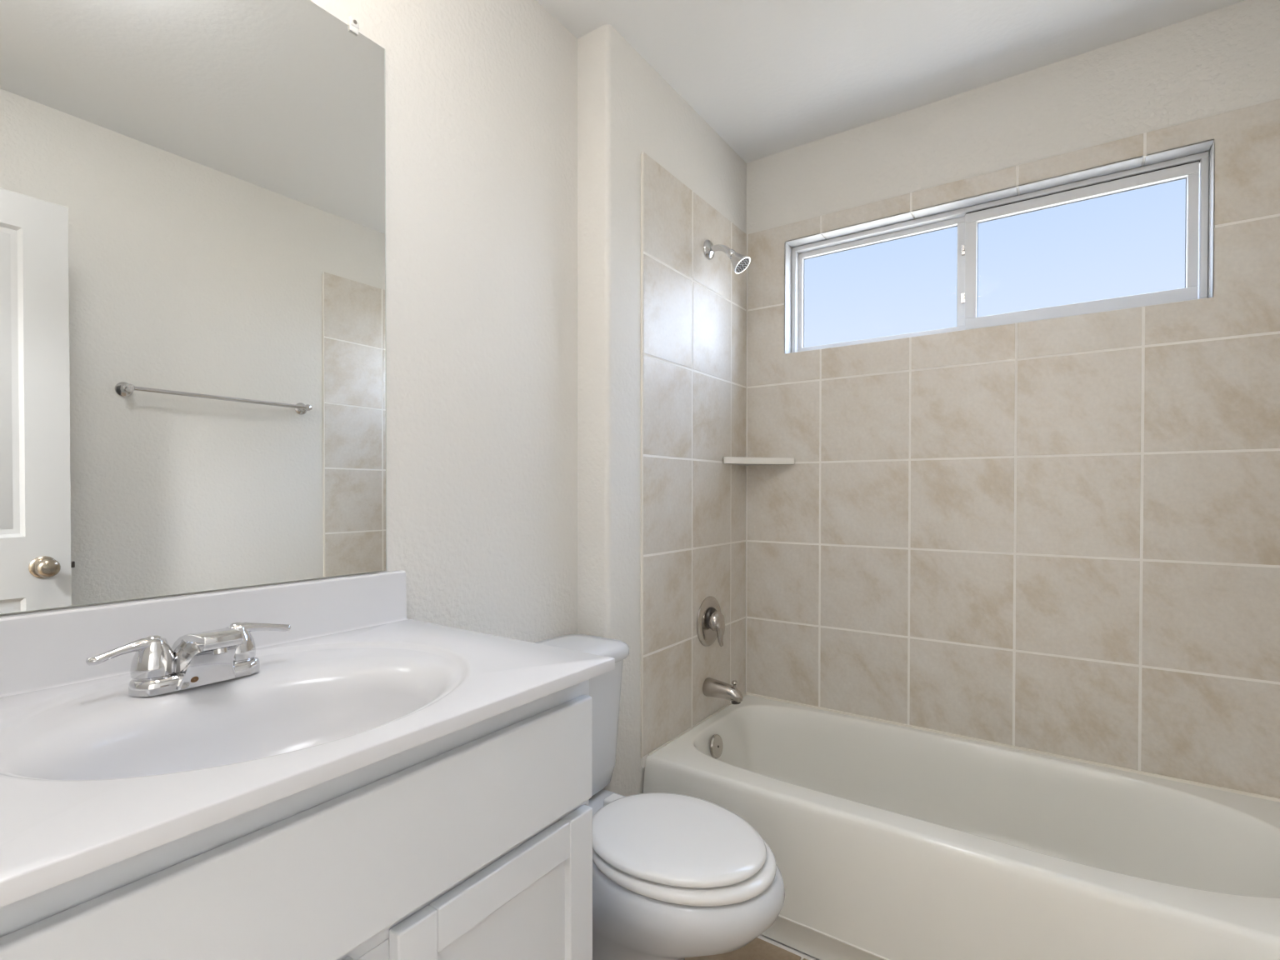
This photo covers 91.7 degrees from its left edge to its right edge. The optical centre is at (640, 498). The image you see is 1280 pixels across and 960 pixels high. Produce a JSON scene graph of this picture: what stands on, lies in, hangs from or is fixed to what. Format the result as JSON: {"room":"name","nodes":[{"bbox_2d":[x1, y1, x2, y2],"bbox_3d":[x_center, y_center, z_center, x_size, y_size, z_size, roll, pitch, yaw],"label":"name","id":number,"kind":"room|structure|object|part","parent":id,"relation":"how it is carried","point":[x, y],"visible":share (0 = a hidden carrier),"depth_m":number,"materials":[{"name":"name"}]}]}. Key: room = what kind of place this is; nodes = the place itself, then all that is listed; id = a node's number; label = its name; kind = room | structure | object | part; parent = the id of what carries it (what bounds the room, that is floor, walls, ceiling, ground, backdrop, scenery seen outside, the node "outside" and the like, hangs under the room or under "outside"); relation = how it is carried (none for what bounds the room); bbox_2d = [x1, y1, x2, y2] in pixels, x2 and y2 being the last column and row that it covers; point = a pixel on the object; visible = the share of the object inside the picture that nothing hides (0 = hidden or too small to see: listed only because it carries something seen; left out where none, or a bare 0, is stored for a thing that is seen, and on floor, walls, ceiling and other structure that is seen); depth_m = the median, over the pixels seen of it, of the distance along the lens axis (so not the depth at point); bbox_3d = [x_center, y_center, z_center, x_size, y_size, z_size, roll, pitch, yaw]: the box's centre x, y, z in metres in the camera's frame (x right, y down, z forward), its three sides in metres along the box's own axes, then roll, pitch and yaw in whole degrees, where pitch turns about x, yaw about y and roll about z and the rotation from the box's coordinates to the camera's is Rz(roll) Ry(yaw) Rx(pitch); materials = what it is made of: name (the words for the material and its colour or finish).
{"room":"bathroom","nodes":[
{"label":"bathroom","id":0,"kind":"room"},
{"bbox_2d":[0,0,577,642],"bbox_3d":[-0.708,-0.078,1.110,0.120,2.435,1.692,0,1,35],"label":"wall","id":1,"kind":"structure","parent":0,"point":[481,96],"depth_m":1.48,"materials":[{"name":"white paint"}]},
{"bbox_2d":[0,0,386,614],"bbox_3d":[-0.729,-0.388,0.958,0.014,1.076,0.751,0,1,35],"label":"wall mirror","id":2,"kind":"object","parent":1,"relation":"attached to","point":[193,352],"visible":1,"depth_m":0.98,"materials":[{"name":"silver mirror"}]},
{"bbox_2d":[0,570,407,697],"bbox_3d":[-0.715,0.203,0.967,0.032,0.100,0.790,0,1,35],"label":"backsplash","id":3,"kind":"structure","parent":1,"relation":"attached to","point":[46,649],"depth_m":0.95,"materials":[{"name":"white stone"}]},
{"bbox_2d":[577,24,746,796],"bbox_3d":[0.115,-0.088,2.201,0.236,2.435,1.038,0,1,35],"label":"wall","id":4,"kind":"structure","parent":0,"point":[662,324],"depth_m":1.89,"materials":[{"name":"beige tile"}]},
{"bbox_2d":[696,595,724,646],"bbox_3d":[0.265,0.430,2.164,0.059,0.174,0.174,0,1,35],"label":"tub valve","id":5,"kind":"object","parent":4,"relation":"attached to","point":[710,620],"visible":1,"depth_m":2.14,"materials":[{"name":"silver metal"}]},
{"bbox_3d":[0.270,0.426,2.161,0.037,0.069,0.069,0,1,35],"label":"handle","id":6,"kind":"part","parent":5,"relation":"part of","materials":[{"name":"silver metal"}]},
{"bbox_3d":[0.275,0.459,2.158,0.036,0.106,0.056,0,1,35],"label":"lever","id":7,"kind":"part","parent":5,"relation":"part of","materials":[{"name":"silver metal"}]},
{"bbox_2d":[702,677,743,704],"bbox_3d":[0.289,0.656,2.133,0.136,0.078,0.063,0,1,35],"label":"tub spout","id":8,"kind":"object","parent":4,"relation":"attached to","point":[712,687],"visible":1,"depth_m":2.12,"materials":[{"name":"silver metal"}]},
{"bbox_3d":[0.321,0.631,2.111,0.020,0.027,0.020,0,1,35],"label":"diverter knob","id":9,"kind":"part","parent":8,"relation":"part of","materials":[{"name":"silver metal"}]},
{"bbox_2d":[731,700,740,704],"bbox_3d":[0.325,0.686,2.108,0.032,0.018,0.031,0,1,35],"label":"outlet","id":10,"kind":"object","parent":8,"relation":"attached to","point":[732,702],"depth_m":2.09,"materials":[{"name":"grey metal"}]},
{"bbox_2d":[703,239,750,273],"bbox_3d":[0.301,-0.831,2.121,0.153,0.134,0.072,0,1,35],"label":"shower head","id":11,"kind":"object","parent":4,"relation":"attached to","point":[740,262],"visible":1,"depth_m":2.11},
{"bbox_3d":[0.280,-0.852,2.134,0.080,0.047,0.021,0,1,33],"label":"arm","id":12,"kind":"part","parent":11,"relation":"part of","materials":[{"name":"silver metal"}]},
{"bbox_2d":[685,934,819,959],"bbox_3d":[0.044,1.176,0.511,2.415,0.060,4.000,0,1,35],"label":"floor","id":13,"kind":"structure","parent":0,"point":[762,947],"depth_m":1.55,"materials":[{"name":"beige tile"}]},
{"bbox_2d":[0,679,592,959],"bbox_3d":[-0.505,0.708,0.834,0.533,0.870,0.772,0,1,35],"label":"vanity cabinet","id":14,"kind":"object","parent":13,"relation":"on","point":[473,842],"visible":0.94,"depth_m":0.69,"materials":[{"name":"white paint"}]},
{"bbox_2d":[0,570,614,907],"bbox_3d":[-0.496,0.270,0.819,0.561,0.230,0.794,0,1,35],"label":"countertop","id":15,"kind":"structure","parent":14,"relation":"on","point":[94,775],"depth_m":0.83,"materials":[{"name":"white stone"}]},
{"bbox_2d":[85,622,290,696],"bbox_3d":[-0.606,0.221,0.869,0.114,0.077,0.248,0,1,35],"label":"sink faucet","id":16,"kind":"object","parent":15,"relation":"on","point":[197,659],"visible":1,"depth_m":0.84,"materials":[{"name":"silver metal"}]},
{"bbox_3d":[-0.676,0.199,0.817,0.027,0.022,0.085,0,1,28],"label":"lever","id":17,"kind":"part","parent":16,"relation":"part of","materials":[{"name":"silver metal"}]},
{"bbox_3d":[-0.661,0.216,0.845,0.050,0.050,0.050,0,1,35],"label":"handle","id":18,"kind":"part","parent":16,"relation":"part of","materials":[{"name":"silver metal"}]},
{"bbox_3d":[-0.606,0.220,0.869,0.114,0.076,0.072,0,1,35],"label":"spout","id":19,"kind":"part","parent":16,"relation":"part of","materials":[{"name":"silver metal"}]},
{"bbox_3d":[-0.603,0.215,0.929,0.050,0.050,0.050,0,1,35],"label":"handle","id":20,"kind":"part","parent":16,"relation":"part of","materials":[{"name":"silver metal"}]},
{"bbox_3d":[-0.582,0.197,0.953,0.027,0.022,0.085,1,1,41],"label":"lever","id":21,"kind":"part","parent":16,"relation":"part of","materials":[{"name":"silver metal"}]},
{"bbox_3d":[-0.406,0.757,0.526,0.019,0.527,0.348,0,1,35],"label":"door","id":22,"kind":"part","parent":14,"relation":"part of","materials":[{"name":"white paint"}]},
{"bbox_3d":[-0.181,0.754,0.852,0.019,0.527,0.348,0,1,35],"label":"door","id":23,"kind":"part","parent":14,"relation":"part of","materials":[{"name":"white paint"}]},
{"bbox_3d":[-0.186,0.754,0.855,0.006,0.421,0.242,0,1,35],"label":"panel","id":24,"kind":"part","parent":14,"relation":"part of","materials":[{"name":"white paint"}]},
{"bbox_2d":[534,634,784,959],"bbox_3d":[-0.019,0.755,1.389,0.698,0.764,0.406,0,1,35],"label":"toilet","id":25,"kind":"object","parent":13,"relation":"on","point":[676,877],"visible":0.58,"depth_m":1.23,"materials":[{"name":"white ceramic"}]},
{"bbox_3d":[-0.215,0.392,1.521,0.222,0.040,0.406,0,1,35],"label":"tank lid","id":26,"kind":"part","parent":25,"relation":"part of","materials":[{"name":"white ceramic"}]},
{"bbox_3d":[-0.219,0.579,1.525,0.204,0.333,0.384,0,1,35],"label":"tank","id":27,"kind":"part","parent":25,"relation":"part of","materials":[{"name":"white ceramic"}]},
{"bbox_3d":[0.074,0.715,1.324,0.395,0.021,0.324,0,1,35],"label":"lid","id":28,"kind":"part","parent":25,"relation":"part of","materials":[{"name":"white plastic"}]},
{"bbox_3d":[0.085,0.739,1.317,0.410,0.022,0.338,0,1,35],"label":"seat","id":29,"kind":"part","parent":25,"relation":"part of","materials":[{"name":"white plastic"}]},
{"bbox_3d":[0.001,0.944,1.377,0.648,0.386,0.350,0,1,35],"label":"bowl","id":30,"kind":"part","parent":25,"relation":"part of","materials":[{"name":"white ceramic"}]},
{"bbox_2d":[643,692,1279,959],"bbox_3d":[0.842,0.950,1.698,1.544,0.368,0.735,0,1,35],"label":"bathtub","id":31,"kind":"object","parent":13,"relation":"on","point":[887,840],"visible":0.9,"depth_m":1.58,"materials":[{"name":"white ceramic"}]},
{"bbox_3d":[0.258,0.835,2.096,0.022,0.077,0.077,0,1,35],"label":"overflow plate","id":32,"kind":"part","parent":31,"relation":"part of","materials":[{"name":"silver metal"}]},
{"bbox_2d":[535,0,1245,163],"bbox_3d":[0.046,-1.339,0.486,2.415,0.100,4.000,0,1,35],"label":"ceiling","id":33,"kind":"structure","parent":0,"point":[769,77],"depth_m":1.79,"materials":[{"name":"white paint"}]},
{"bbox_2d":[745,0,1279,798],"bbox_3d":[1.144,-0.086,2.024,1.670,2.435,0.160,0,1,35],"label":"wall","id":34,"kind":"structure","parent":0,"point":[1061,536],"depth_m":1.87,"materials":[{"name":"beige tile"}]},
{"bbox_2d":[723,456,794,465],"bbox_3d":[0.439,-0.140,2.287,0.199,0.025,0.205,0,1,35],"label":"corner shelf","id":35,"kind":"object","parent":34,"relation":"attached to","point":[727,460],"visible":1,"depth_m":2.29,"materials":[{"name":"white ceramic"}]},
{"bbox_2d":[784,138,1214,353],"bbox_3d":[1.072,-0.751,2.049,1.202,0.426,0.130,0,1,35],"label":"trim","id":36,"kind":"structure","parent":34,"relation":"attached to","point":[1178,152],"depth_m":1.94,"materials":[{"name":"white paint"}]},
{"bbox_2d":[791,151,1209,352],"bbox_3d":[1.091,-0.751,2.076,1.193,0.417,0.064,0,1,35],"label":"window","id":37,"kind":"structure","parent":34,"relation":"in","point":[1194,168],"depth_m":1.95,"materials":[{"name":"white plastic"}]},
{"bbox_3d":[0.858,-0.753,2.248,0.585,0.385,0.022,0,1,35],"label":"fixed sash","id":38,"kind":"part","parent":37,"relation":"part of","materials":[{"name":"clear glass"}]},
{"bbox_3d":[1.318,-0.747,1.899,0.580,0.381,0.023,0,1,35],"label":"sliding sash","id":39,"kind":"part","parent":37,"relation":"part of","materials":[{"name":"clear glass"}]}
]}

